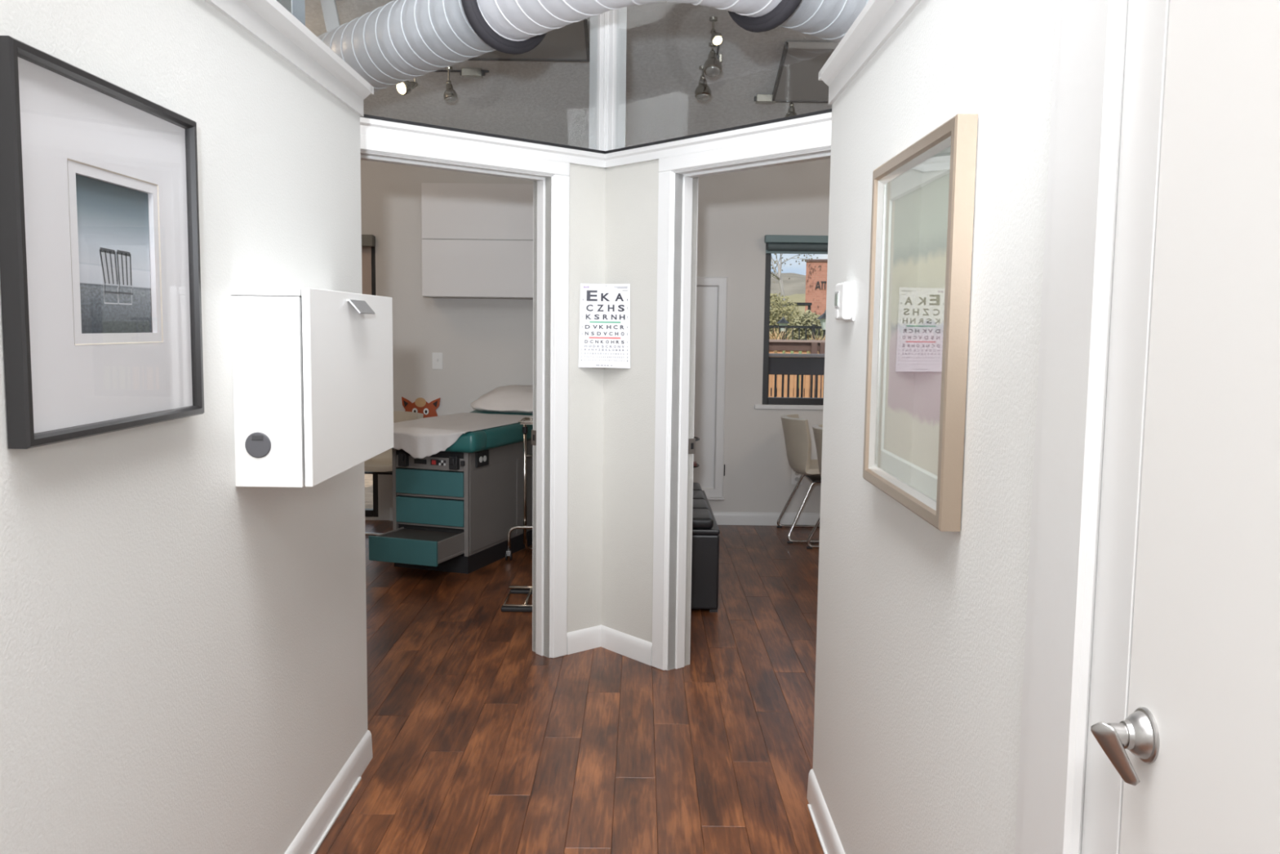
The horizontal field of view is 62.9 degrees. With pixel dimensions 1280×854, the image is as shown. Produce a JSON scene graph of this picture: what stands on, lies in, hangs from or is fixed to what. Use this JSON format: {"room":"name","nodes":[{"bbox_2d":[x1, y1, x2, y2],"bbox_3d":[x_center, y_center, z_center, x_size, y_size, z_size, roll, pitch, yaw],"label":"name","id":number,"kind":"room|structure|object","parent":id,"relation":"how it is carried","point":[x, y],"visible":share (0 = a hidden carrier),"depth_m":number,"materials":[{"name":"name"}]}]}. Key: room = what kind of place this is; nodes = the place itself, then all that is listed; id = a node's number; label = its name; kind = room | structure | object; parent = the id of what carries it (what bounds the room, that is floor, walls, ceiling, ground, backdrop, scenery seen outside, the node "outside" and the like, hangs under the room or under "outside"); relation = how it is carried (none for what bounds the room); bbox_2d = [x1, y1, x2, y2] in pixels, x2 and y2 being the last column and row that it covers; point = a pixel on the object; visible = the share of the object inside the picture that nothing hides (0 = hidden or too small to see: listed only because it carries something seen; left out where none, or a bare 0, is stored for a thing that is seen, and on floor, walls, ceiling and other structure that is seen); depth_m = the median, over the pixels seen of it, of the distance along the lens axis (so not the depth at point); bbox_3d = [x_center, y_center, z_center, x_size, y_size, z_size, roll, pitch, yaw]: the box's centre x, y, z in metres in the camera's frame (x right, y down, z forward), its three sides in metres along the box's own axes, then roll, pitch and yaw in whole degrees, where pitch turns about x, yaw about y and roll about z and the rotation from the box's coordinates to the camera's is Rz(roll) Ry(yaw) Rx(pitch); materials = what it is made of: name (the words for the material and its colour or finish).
{"room":"medical clinic hallway","nodes":[
{"label":"medical clinic hallway","id":0,"kind":"room"},
{"bbox_2d":[0,0,368,853],"bbox_3d":[-0.942,0.338,0.441,0.120,2.060,5.810,1,5,0],"label":"wall","id":1,"kind":"structure","parent":0,"point":[184,666],"depth_m":2.07,"materials":[{"name":"white paint"}]},
{"bbox_2d":[0,35,204,448],"bbox_3d":[-0.858,-0.274,1.716,0.030,0.556,0.586,1,5,0],"label":"framed photo","id":2,"kind":"object","parent":1,"relation":"attached to","point":[82,154],"visible":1,"depth_m":1.65,"materials":[{"name":"black"}]},
{"bbox_2d":[75,173,151,333],"bbox_3d":[-0.870,-0.278,1.729,0.004,0.244,0.249,1,5,0],"label":"print","id":3,"kind":"object","parent":2,"relation":"attached to","point":[113,214],"depth_m":1.72,"materials":[{"name":"grey paper"}]},
{"bbox_2d":[204,0,373,116],"bbox_3d":[-0.929,-0.732,0.353,0.192,0.094,5.840,1,5,0],"label":"trim","id":4,"kind":"structure","parent":1,"relation":"on","point":[268,21],"depth_m":2.59,"materials":[{"name":"white wood"}]},
{"bbox_2d":[230,287,393,487],"bbox_3d":[-0.776,-0.119,2.622,0.201,0.431,0.751,1,5,0],"label":"upper cabinet","id":5,"kind":"object","parent":1,"relation":"attached to","point":[313,381],"visible":1,"depth_m":2.27,"materials":[{"name":"white laminate"}]},
{"bbox_2d":[284,729,373,853],"bbox_3d":[-0.888,1.317,0.537,0.014,0.094,5.814,1,5,0],"label":"baseboard","id":6,"kind":"structure","parent":1,"relation":"attached to","point":[307,838],"depth_m":3.00,"materials":[{"name":"white wood"}]},
{"bbox_2d":[532,163,605,657],"bbox_3d":[-1.411,0.015,3.574,3.200,2.090,0.125,-4,7,-41],"label":"wall","id":7,"kind":"structure","parent":0,"point":[587,183],"depth_m":4.49,"materials":[{"name":"grey paint"}]},
{"bbox_2d":[360,151,552,657],"bbox_3d":[-0.763,-0.009,4.136,0.955,2.046,0.131,-4,7,-41],"label":"trim","id":8,"kind":"structure","parent":7,"relation":"attached to","point":[540,310],"depth_m":4.40,"materials":[{"name":"white"}]},
{"bbox_2d":[360,133,569,657],"bbox_3d":[-0.716,-0.025,4.080,1.081,2.091,0.017,-4,7,-41],"label":"trim","id":9,"kind":"structure","parent":7,"relation":"attached to","point":[560,171],"depth_m":4.36,"materials":[{"name":"white"}]},
{"bbox_2d":[360,116,605,168],"bbox_3d":[-1.391,-1.054,3.479,3.220,0.056,0.181,-4,7,-41],"label":"trim","id":10,"kind":"structure","parent":7,"relation":"on","point":[371,126],"depth_m":4.03,"materials":[{"name":"white"}]},
{"bbox_2d":[360,114,604,153],"bbox_3d":[-0.898,-1.117,3.845,1.950,0.013,0.076,-4,7,-41],"label":"trim","id":11,"kind":"structure","parent":7,"relation":"attached to","point":[366,116],"depth_m":4.03,"materials":[{"name":"black metal"}]},
{"bbox_3d":[-0.900,-1.773,3.775,1.457,1.328,1.266,1,5,0],"label":"glass pane","id":12,"kind":"object","parent":11,"relation":"on","visible":0},
{"bbox_2d":[461,0,547,54],"bbox_3d":[-0.516,-1.675,4.085,0.422,0.422,0.058,-4,7,-41],"label":"seal","id":13,"kind":"object","parent":12,"relation":"attached to","point":[473,13],"visible":0.71,"depth_m":4.03,"materials":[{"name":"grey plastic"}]},
{"bbox_2d":[531,429,536,444],"bbox_3d":[-0.454,0.046,4.480,0.004,0.064,0.040,-4,7,-41],"label":"strike plate","id":14,"kind":"object","parent":7,"relation":"attached to","point":[533,432],"visible":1,"depth_m":4.48,"materials":[{"name":"grey metal"}]},
{"bbox_2d":[566,624,601,654],"bbox_3d":[-0.243,0.934,4.597,0.198,0.094,0.014,-4,7,-41],"label":"baseboard","id":15,"kind":"structure","parent":7,"relation":"attached to","point":[580,640],"depth_m":4.59,"materials":[{"name":"white wood"}]},
{"bbox_2d":[588,6,626,151],"bbox_3d":[-0.134,-1.831,4.420,0.156,1.344,0.081,1,5,0],"label":"trim","id":16,"kind":"structure","parent":7,"relation":"attached to","point":[608,29],"depth_m":4.43,"materials":[{"name":"white"}]},
{"bbox_2d":[315,520,823,853],"bbox_3d":[-0.015,1.229,2.680,6.800,0.120,10.300,1,5,0],"label":"floor","id":17,"kind":"structure","parent":0,"point":[483,742],"depth_m":3.73,"materials":[{"name":"brown wood"}]},
{"bbox_2d":[364,410,423,535],"bbox_3d":[-1.749,0.309,7.182,0.568,0.806,0.505,2,6,9],"label":"table","id":18,"kind":"object","parent":17,"relation":"on","point":[382,463],"visible":0.16,"depth_m":7.25,"materials":[{"name":"beige laminate"}]},
{"bbox_2d":[368,409,533,573],"bbox_3d":[-1.020,0.336,6.569,0.642,0.888,1.816,3,6,19],"label":"exam table","id":19,"kind":"object","parent":17,"relation":"on","point":[455,508],"visible":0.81,"depth_m":6.03,"materials":[{"name":"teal metal"}]},
{"bbox_2d":[398,452,408,466],"bbox_3d":[-1.366,0.189,6.027,0.052,0.076,0.048,3,6,19],"label":"socket","id":20,"kind":"object","parent":19,"relation":"attached to","point":[403,457],"depth_m":6.01,"materials":[{"name":"black plastic"}]},
{"bbox_2d":[392,430,486,453],"bbox_3d":[-1.199,0.070,6.012,0.642,0.120,0.185,3,6,19],"label":"cushion","id":21,"kind":"object","parent":19,"relation":"on","point":[471,442],"depth_m":5.86,"materials":[{"name":"white paper"}]},
{"bbox_2d":[448,455,459,469],"bbox_3d":[-1.054,0.203,5.921,0.052,0.076,0.048,3,6,19],"label":"socket","id":22,"kind":"object","parent":19,"relation":"attached to","point":[454,460],"depth_m":5.91,"materials":[{"name":"black plastic"}]},
{"bbox_2d":[392,412,533,458],"bbox_3d":[-1.080,0.047,6.424,0.635,0.173,1.119,3,6,19],"label":"paper sheet","id":23,"kind":"object","parent":19,"relation":"on","point":[422,437],"visible":0.87,"depth_m":5.97,"materials":[{"name":"white paper"}]},
{"bbox_2d":[475,449,488,467],"bbox_3d":[-0.913,0.183,6.059,0.011,0.088,0.150,3,6,19],"label":"socket","id":24,"kind":"object","parent":19,"relation":"attached to","point":[482,456],"depth_m":6.05,"materials":[{"name":"black plastic"}]},
{"bbox_2d":[471,384,533,413],"bbox_3d":[-0.820,-0.192,7.118,0.646,0.180,0.400,3,6,19],"label":"pillow","id":25,"kind":"object","parent":19,"relation":"on","point":[515,398],"visible":0.65,"depth_m":7.00,"materials":[{"name":"white fabric"}]},
{"bbox_2d":[471,409,533,415],"bbox_3d":[-0.803,-0.071,7.155,0.638,0.184,0.500,3,6,19],"label":"cushion","id":26,"kind":"object","parent":19,"relation":"on","point":[475,411],"depth_m":7.00,"materials":[{"name":"white fabric"}]},
{"bbox_2d":[480,422,533,450],"bbox_3d":[-1.030,0.025,6.502,0.640,0.120,0.935,3,6,19],"label":"cushion","id":27,"kind":"object","parent":19,"relation":"on","point":[499,437],"depth_m":6.22,"materials":[{"name":"teal leather"}]},
{"bbox_2d":[501,585,532,612],"bbox_3d":[-0.519,0.882,5.385,0.355,0.040,0.390,1,5,0],"label":"frame","id":28,"kind":"object","parent":17,"relation":"on","point":[513,588],"visible":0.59,"depth_m":5.27,"materials":[{"name":"silver metal"}]},
{"bbox_2d":[505,417,533,559],"bbox_3d":[-0.539,0.382,6.252,0.537,0.867,0.415,1,5,0],"label":"stand","id":29,"kind":"object","parent":17,"relation":"on","point":[528,420],"visible":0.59,"depth_m":6.30,"materials":[{"name":"silver metal"}]},
{"bbox_2d":[690,482,719,612],"bbox_3d":[0.181,0.628,5.833,0.429,0.477,1.262,1,5,0],"label":"storage bench","id":30,"kind":"object","parent":17,"relation":"on","point":[705,530],"visible":0.38,"depth_m":5.21,"materials":[{"name":"black leather"}]},
{"bbox_2d":[693,482,702,491],"bbox_3d":[0.179,0.377,6.270,0.377,0.055,0.300,1,5,0],"label":"cushion","id":31,"kind":"object","parent":30,"relation":"on","point":[696,486],"depth_m":6.22,"materials":[{"name":"black leather"}]},
{"bbox_2d":[693,490,705,499],"bbox_3d":[0.178,0.407,5.962,0.377,0.055,0.300,1,5,0],"label":"cushion","id":32,"kind":"object","parent":30,"relation":"on","point":[696,494],"depth_m":5.92,"materials":[{"name":"black leather"}]},
{"bbox_2d":[692,498,709,510],"bbox_3d":[0.178,0.436,5.654,0.377,0.055,0.300,1,5,0],"label":"cushion","id":33,"kind":"object","parent":30,"relation":"on","point":[697,503],"depth_m":5.62,"materials":[{"name":"black leather"}]},
{"bbox_2d":[692,508,713,528],"bbox_3d":[0.178,0.466,5.347,0.377,0.055,0.300,1,5,0],"label":"cushion","id":34,"kind":"object","parent":30,"relation":"on","point":[702,518],"depth_m":5.21,"materials":[{"name":"black leather"}]},
{"bbox_2d":[776,413,821,543],"bbox_3d":[1.211,0.338,7.179,0.505,0.822,0.568,1,5,0],"label":"shell chair","id":35,"kind":"object","parent":17,"relation":"on","point":[796,430],"visible":0.7,"depth_m":6.99,"materials":[{"name":"beige plastic"}]},
{"bbox_2d":[806,424,822,548],"bbox_3d":[1.313,0.407,6.477,0.505,0.822,0.568,1,5,0],"label":"shell chair","id":36,"kind":"object","parent":17,"relation":"on","point":[817,429],"visible":0.16,"depth_m":6.43,"materials":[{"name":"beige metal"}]},
{"bbox_2d":[304,0,835,148],"bbox_3d":[0.030,-2.423,2.520,6.840,2.019,10.720,1,5,0],"label":"ceiling","id":37,"kind":"structure","parent":0,"point":[667,45],"depth_m":6.43,"materials":[{"name":"grey paint"}]},
{"bbox_2d":[276,0,305,26],"bbox_3d":[-1.198,-1.813,3.229,0.278,1.800,0.148,1,5,0],"label":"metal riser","id":38,"kind":"object","parent":37,"relation":"attached to","point":[296,7],"visible":0.02,"depth_m":3.27,"materials":[{"name":"white metal"}]},
{"bbox_2d":[320,0,342,31],"bbox_3d":[-1.540,-2.160,5.207,0.104,0.386,0.044,1,5,0],"label":"hanger","id":39,"kind":"object","parent":37,"relation":"hanging from","point":[329,7],"visible":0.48,"depth_m":5.20,"materials":[{"name":"white metal"}]},
{"bbox_2d":[317,0,869,92],"bbox_3d":[-0.483,-1.718,4.530,4.087,0.333,1.838,3,6,19],"label":"air duct","id":40,"kind":"object","parent":39,"relation":"hanging from","point":[397,42],"visible":0.45,"depth_m":4.17,"materials":[{"name":"silver metal"}]},
{"bbox_2d":[434,67,488,78],"bbox_3d":[-1.119,-2.118,6.257,0.430,0.048,0.060,1,5,0],"label":"transformer","id":41,"kind":"object","parent":37,"relation":"attached to","point":[466,73],"visible":0.98,"depth_m":6.23,"materials":[{"name":"silver metal"}]},
{"bbox_2d":[396,77,417,95],"bbox_3d":[-1.374,-2.051,6.214,0.090,0.170,0.144,5,7,41],"label":"spot lamp","id":42,"kind":"object","parent":41,"relation":"attached to","point":[404,88],"visible":0.82,"depth_m":6.17,"materials":[{"name":"silver metal"}]},
{"bbox_2d":[443,66,457,102],"bbox_3d":[-1.127,-2.039,6.223,0.083,0.202,0.083,1,5,0],"label":"spot lamp","id":43,"kind":"object","parent":41,"relation":"attached to","point":[450,95],"visible":1,"depth_m":6.21,"materials":[{"name":"silver metal"}]},
{"bbox_2d":[467,17,589,62],"bbox_3d":[-0.642,-2.220,5.626,0.708,0.290,0.824,1,5,0],"label":"ceiling panel","id":44,"kind":"object","parent":37,"relation":"attached to","point":[570,42],"visible":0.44,"depth_m":5.94,"materials":[{"name":"grey fabric"}]},
{"bbox_2d":[694,65,711,101],"bbox_3d":[0.372,-2.029,6.169,0.098,0.198,0.100,1,5,0],"label":"spot lamp","id":45,"kind":"object","parent":37,"relation":"attached to","point":[703,91],"visible":0.96,"depth_m":6.15,"materials":[{"name":"silver metal"}]},
{"bbox_2d":[709,16,723,45],"bbox_3d":[0.410,-2.148,5.675,0.065,0.154,0.098,-1,6,-22],"label":"spot lamp","id":46,"kind":"object","parent":37,"relation":"attached to","point":[717,38],"visible":1,"depth_m":5.66,"materials":[{"name":"silver metal"}]},
{"bbox_2d":[715,44,722,63],"bbox_3d":[0.442,-2.129,5.978,0.060,0.127,0.413,1,5,0],"label":"transformer","id":47,"kind":"object","parent":37,"relation":"attached to","point":[719,56],"visible":0.3,"depth_m":5.97,"materials":[{"name":"silver metal"}]},
{"bbox_2d":[703,42,722,77],"bbox_3d":[0.411,-2.078,5.908,0.106,0.195,0.124,1,5,0],"label":"spot lamp","id":48,"kind":"object","parent":47,"relation":"attached to","point":[713,65],"visible":0.98,"depth_m":5.88,"materials":[{"name":"silver metal"}]},
{"bbox_2d":[754,93,775,103],"bbox_3d":[0.783,-2.038,6.494,0.148,0.052,0.060,1,5,0],"label":"transformer","id":49,"kind":"object","parent":37,"relation":"attached to","point":[759,98],"visible":0.82,"depth_m":6.46,"materials":[{"name":"silver metal"}]},
{"bbox_2d":[784,102,796,117],"bbox_3d":[0.945,-1.976,6.526,0.082,0.161,0.082,1,5,0],"label":"spot lamp","id":50,"kind":"object","parent":37,"relation":"attached to","point":[791,111],"visible":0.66,"depth_m":6.51,"materials":[{"name":"silver metal"}]},
{"bbox_2d":[772,41,839,102],"bbox_3d":[1.299,-2.085,6.184,0.963,0.215,0.574,1,5,0],"label":"ceiling panel","id":51,"kind":"object","parent":37,"relation":"attached to","point":[797,81],"visible":0.43,"depth_m":6.15,"materials":[{"name":"grey fabric"}]},
{"bbox_2d":[360,158,830,519],"bbox_3d":[0.008,-0.652,7.507,6.600,2.700,0.130,1,5,0],"label":"wall","id":52,"kind":"structure","parent":0,"point":[485,344],"depth_m":7.43,"materials":[{"name":"white paint"}]},
{"bbox_2d":[364,235,377,516],"bbox_3d":[-2.463,-0.358,7.523,1.165,2.010,0.070,1,5,0],"label":"window","id":53,"kind":"structure","parent":52,"relation":"in","point":[373,512],"depth_m":7.56,"materials":[{"name":"brown metal"}]},
{"bbox_2d":[361,234,374,294],"bbox_3d":[-2.456,-0.930,7.389,1.161,0.855,0.082,1,5,0],"label":"roller blind","id":54,"kind":"object","parent":53,"relation":"attached to","point":[367,240],"visible":0.06,"depth_m":7.40,"materials":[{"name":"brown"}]},
{"bbox_2d":[389,507,392,520],"bbox_3d":[-1.016,0.639,7.560,1.585,0.094,0.014,1,5,0],"label":"baseboard","id":55,"kind":"structure","parent":52,"relation":"attached to","point":[390,508],"depth_m":7.55,"materials":[{"name":"white"}]},
{"bbox_2d":[401,396,440,417],"bbox_3d":[-1.567,-0.016,7.493,0.275,0.398,0.024,1,5,0],"label":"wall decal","id":56,"kind":"object","parent":52,"relation":"attached to","point":[420,405],"visible":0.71,"depth_m":7.47,"materials":[{"name":"brown paint"}]},
{"bbox_2d":[431,352,442,368],"bbox_3d":[-1.444,-0.471,7.452,0.074,0.118,0.018,1,5,0],"label":"light switch","id":57,"kind":"object","parent":52,"relation":"attached to","point":[437,357],"visible":1,"depth_m":7.45,"materials":[{"name":"white plastic"}]},
{"bbox_2d":[421,182,533,298],"bbox_3d":[-0.879,-1.272,7.223,1.192,0.760,0.312,1,5,0],"label":"upper cabinet","id":58,"kind":"object","parent":52,"relation":"attached to","point":[477,239],"depth_m":7.07,"materials":[{"name":"grey"}]},
{"bbox_2d":[693,276,727,499],"bbox_3d":[0.205,-0.274,7.450,0.824,1.587,0.055,1,5,0],"label":"door","id":59,"kind":"structure","parent":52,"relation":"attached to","point":[711,291],"depth_m":7.45,"materials":[{"name":"white paint"}]},
{"bbox_2d":[712,511,820,525],"bbox_3d":[1.589,0.672,7.560,3.405,0.094,0.014,1,5,0],"label":"baseboard","id":60,"kind":"structure","parent":52,"relation":"attached to","point":[764,518],"depth_m":7.55,"materials":[{"name":"white wood"}]},
{"bbox_2d":[754,404,823,409],"bbox_3d":[1.538,-0.136,7.488,1.438,0.032,0.033,1,5,0],"label":"trim","id":61,"kind":"structure","parent":52,"relation":"attached to","point":[756,406],"depth_m":7.47,"materials":[{"name":"white"}]},
{"bbox_2d":[762,243,823,404],"bbox_3d":[1.546,-0.747,7.481,1.328,1.190,0.070,1,5,0],"label":"window","id":62,"kind":"structure","parent":52,"relation":"in","point":[766,399],"depth_m":7.48,"materials":[{"name":"brown metal"}]},
{"bbox_2d":[764,235,828,253],"bbox_3d":[1.552,-1.274,7.342,1.352,0.124,0.075,1,5,0],"label":"roller blind","id":63,"kind":"object","parent":62,"relation":"attached to","point":[776,244],"visible":0.41,"depth_m":7.32,"materials":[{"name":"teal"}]},
{"bbox_2d":[791,468,802,484],"bbox_3d":[1.131,0.355,7.533,0.078,0.118,0.009,1,5,0],"label":"wall socket","id":64,"kind":"object","parent":52,"relation":"attached to","point":[795,475],"visible":0.73,"depth_m":7.53,"materials":[{"name":"white plastic"}]},
{"bbox_2d":[625,106,626,146],"bbox_3d":[-0.146,-0.884,6.051,0.085,3.438,2.725,1,5,0],"label":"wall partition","id":65,"kind":"structure","parent":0,"point":[625,107],"depth_m":6.70,"materials":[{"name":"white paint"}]},
{"bbox_2d":[601,159,697,670],"bbox_3d":[0.966,0.065,3.370,0.125,2.090,3.300,-4,7,-41],"label":"wall","id":66,"kind":"structure","parent":0,"point":[631,200],"depth_m":4.41,"materials":[{"name":"grey paint"}]},
{"bbox_2d":[578,283,630,368],"bbox_3d":[-0.148,-0.428,4.427,0.226,0.354,0.019,2,6,12],"label":"chart","id":67,"kind":"object","parent":66,"relation":"attached to","point":[604,339],"visible":1,"depth_m":4.43,"materials":[{"name":"white paper"}]},
{"bbox_2d":[600,625,652,665],"bbox_3d":[-0.064,0.943,4.530,0.014,0.094,0.350,-4,7,-41],"label":"baseboard","id":68,"kind":"structure","parent":66,"relation":"attached to","point":[640,650],"depth_m":4.52,"materials":[{"name":"white wood"}]},
{"bbox_2d":[688,438,695,453],"bbox_3d":[0.214,0.079,4.324,0.040,0.064,0.004,-4,7,-41],"label":"strike plate","id":69,"kind":"object","parent":66,"relation":"attached to","point":[691,442],"visible":1,"depth_m":4.32,"materials":[{"name":"grey metal"}]},
{"bbox_2d":[604,111,831,168],"bbox_3d":[0.974,-1.004,3.276,0.181,0.056,3.320,-4,7,-41],"label":"trim","id":70,"kind":"structure","parent":66,"relation":"on","point":[819,122],"depth_m":3.91,"materials":[{"name":"white"}]},
{"bbox_2d":[604,108,831,153],"bbox_3d":[0.622,-1.076,3.614,0.076,0.013,2.300,-4,7,-41],"label":"trim","id":71,"kind":"structure","parent":66,"relation":"attached to","point":[829,110],"depth_m":3.91,"materials":[{"name":"black metal"}]},
{"bbox_3d":[0.642,-1.732,3.539,1.489,1.330,1.718,1,5,0],"label":"glass pane","id":72,"kind":"object","parent":71,"relation":"on","visible":0},
{"bbox_2d":[727,0,801,32],"bbox_3d":[0.450,-1.629,3.731,0.058,0.422,0.422,-4,7,-41],"label":"seal","id":73,"kind":"object","parent":72,"relation":"attached to","point":[784,9],"visible":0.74,"depth_m":3.71,"materials":[{"name":"grey plastic"}]},
{"bbox_2d":[651,129,831,670],"bbox_3d":[0.415,0.007,3.896,0.017,2.091,1.066,-4,7,-41],"label":"trim","id":74,"kind":"structure","parent":66,"relation":"attached to","point":[820,140],"depth_m":4.22,"materials":[{"name":"white"}]},
{"bbox_2d":[666,148,831,670],"bbox_3d":[0.469,0.025,3.945,0.131,2.046,0.940,-4,7,-41],"label":"trim","id":75,"kind":"structure","parent":66,"relation":"attached to","point":[688,175],"depth_m":4.25,"materials":[{"name":"white wood"}]},
{"bbox_2d":[812,0,1056,853],"bbox_3d":[0.590,0.369,0.311,0.120,2.060,5.550,1,5,0],"label":"wall","id":76,"kind":"structure","parent":0,"point":[921,629],"depth_m":1.84,"materials":[{"name":"white paint"}]},
{"bbox_2d":[806,768,845,853],"bbox_3d":[0.513,1.161,2.337,0.014,0.094,1.676,1,5,0],"label":"baseboard","id":77,"kind":"structure","parent":76,"relation":"attached to","point":[828,831],"depth_m":2.92,"materials":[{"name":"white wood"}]},
{"bbox_2d":[834,280,855,321],"bbox_3d":[0.522,-0.322,2.681,0.034,0.100,0.124,1,5,0],"label":"thermostat","id":78,"kind":"object","parent":76,"relation":"attached to","point":[845,292],"visible":1,"depth_m":2.63,"materials":[{"name":"white plastic"}]},
{"bbox_2d":[818,0,921,104],"bbox_3d":[0.604,-0.700,0.223,0.192,0.094,5.580,1,5,0],"label":"trim","id":79,"kind":"structure","parent":76,"relation":"attached to","point":[878,20],"depth_m":2.48,"materials":[{"name":"white wood"}]},
{"bbox_2d":[862,113,977,531],"bbox_3d":[0.518,-0.192,2.003,0.035,0.676,0.605,1,5,0],"label":"framed painting","id":80,"kind":"object","parent":76,"relation":"attached to","point":[928,187],"visible":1,"depth_m":1.94,"materials":[{"name":"beige wood"}]},
{"bbox_2d":[884,173,949,475],"bbox_3d":[0.531,-0.192,2.003,0.005,0.528,0.457,1,5,0],"label":"art print","id":81,"kind":"object","parent":80,"relation":"attached to","point":[917,225],"depth_m":2.01},
{"bbox_2d":[1014,0,1128,853],"bbox_3d":[0.521,0.272,1.313,0.022,2.060,0.177,1,5,0],"label":"trim","id":82,"kind":"structure","parent":76,"relation":"attached to","point":[1091,35],"depth_m":1.25,"materials":[{"name":"white wood"}]},
{"bbox_2d":[1080,0,1169,853],"bbox_3d":[0.561,0.290,1.186,0.061,2.050,0.090,1,5,0],"label":"trim","id":83,"kind":"structure","parent":76,"relation":"attached to","point":[1147,26],"depth_m":1.15,"materials":[{"name":"white wood"}]},
{"bbox_2d":[1090,0,1279,853],"bbox_3d":[0.524,0.333,0.717,0.097,2.037,0.846,1,5,0],"label":"door","id":84,"kind":"structure","parent":76,"relation":"in","point":[1198,766],"depth_m":0.98,"materials":[{"name":"white paint"}]},
{"label":"outside","id":85,"kind":"structure","parent":0,"visible":0},
{"bbox_2d":[364,473,373,508],"bbox_3d":[0.991,0.694,10.619,26.000,0.150,5.790,1,5,0],"label":"ground","id":86,"kind":"structure","parent":85,"point":[368,477],"depth_m":10.12,"materials":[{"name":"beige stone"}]},
{"bbox_2d":[768,374,823,397],"bbox_3d":[1.825,0.031,10.363,2.950,1.240,0.072,1,5,0],"label":"fence","id":87,"kind":"object","parent":86,"relation":"on","point":[793,387],"visible":0.02,"depth_m":10.30,"materials":[{"name":"brown wood"}]},
{"bbox_2d":[768,353,824,397],"bbox_3d":[1.700,-0.010,9.450,2.800,1.292,0.140,1,5,0],"label":"deck railing","id":88,"kind":"object","parent":86,"relation":"on","point":[783,364],"visible":0.02,"depth_m":9.37,"materials":[{"name":"grey metal"}]},
{"bbox_2d":[768,339,825,397],"bbox_3d":[2.303,-0.249,12.039,3.400,1.488,0.140,1,5,0],"label":"railing","id":89,"kind":"object","parent":86,"relation":"on","point":[795,345],"visible":0.14,"depth_m":11.94,"materials":[{"name":"beige"}]},
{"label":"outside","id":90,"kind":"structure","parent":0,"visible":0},
{"bbox_2d":[782,350,809,397],"bbox_3d":[15.100,-7.839,93.863,110.000,1.650,161.600,1,5,0],"label":"ground","id":91,"kind":"structure","parent":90,"point":[783,352],"depth_m":18.88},
{"bbox_2d":[768,326,797,353],"bbox_3d":[1.969,-1.219,15.129,0.716,0.519,0.707,1,5,0],"label":"ornamental grass","id":92,"kind":"object","parent":91,"relation":"on","point":[772,334],"depth_m":15.12,"materials":[{"name":"beige plant"}]},
{"bbox_2d":[777,316,789,339],"bbox_3d":[3.076,-2.041,22.504,0.280,0.670,0.280,1,5,0],"label":"lantern","id":93,"kind":"object","parent":91,"relation":"on","point":[783,322],"visible":0.52,"depth_m":22.44,"materials":[{"name":"black metal"}]},
{"bbox_2d":[768,292,802,339],"bbox_3d":[3.028,-2.525,24.857,1.845,1.363,1.741,1,5,0],"label":"bush","id":94,"kind":"object","parent":91,"relation":"on","point":[783,311],"visible":0.23,"depth_m":24.51,"materials":[{"name":"green plant"}]},
{"bbox_2d":[773,302,811,319],"bbox_3d":[3.909,-2.680,26.912,0.850,1.020,0.900,1,5,0],"label":"porch","id":95,"kind":"object","parent":91,"relation":"on","point":[808,304],"visible":0.29,"depth_m":26.42,"materials":[{"name":"black metal"}]},
{"bbox_2d":[770,253,817,329],"bbox_3d":[3.304,-4.187,27.650,2.510,3.874,3.846,4,6,31],"label":"bare tree","id":96,"kind":"object","parent":91,"relation":"on","point":[778,276],"visible":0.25,"depth_m":27.78,"materials":[{"name":"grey plant"}]},
{"bbox_2d":[769,324,822,340],"bbox_3d":[4.271,-1.642,19.929,7.500,0.600,0.070,1,5,0],"label":"metal fence","id":97,"kind":"object","parent":91,"relation":"on","point":[813,326],"visible":0.09,"depth_m":19.89,"materials":[{"name":"black metal"}]},
{"bbox_2d":[786,309,822,340],"bbox_3d":[3.449,-1.967,21.511,0.878,0.898,0.840,1,5,0],"label":"bush","id":98,"kind":"object","parent":91,"relation":"on","point":[809,318],"visible":0.46,"depth_m":21.33,"materials":[{"name":"green plant"}]},
{"bbox_2d":[804,258,827,317],"bbox_3d":[8.767,-3.687,31.222,7.090,2.320,5.090,2,6,16],"label":"brick building","id":99,"kind":"structure","parent":91,"relation":"on","point":[816,269],"depth_m":29.66,"materials":[{"name":"red"}]},
{"bbox_2d":[817,310,826,340],"bbox_3d":[3.443,-1.788,19.414,0.322,0.768,0.322,1,5,0],"label":"lantern","id":100,"kind":"object","parent":91,"relation":"on","point":[822,317],"visible":0.32,"depth_m":19.35,"materials":[{"name":"black metal"}]},
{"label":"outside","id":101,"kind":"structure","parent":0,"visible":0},
{"bbox_2d":[769,293,805,324],"bbox_3d":[9.585,-6.683,61.632,10.000,2.281,20.000,1,5,0],"label":"building","id":102,"kind":"structure","parent":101,"point":[799,298],"depth_m":57.68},
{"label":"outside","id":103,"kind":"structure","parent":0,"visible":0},
{"bbox_2d":[770,272,805,297],"bbox_3d":[15.795,-15.423,129.098,52.000,6.916,60.000,1,5,0],"label":"hill","id":104,"kind":"structure","parent":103,"point":[796,284],"depth_m":112.22,"materials":[{"name":"beige"}]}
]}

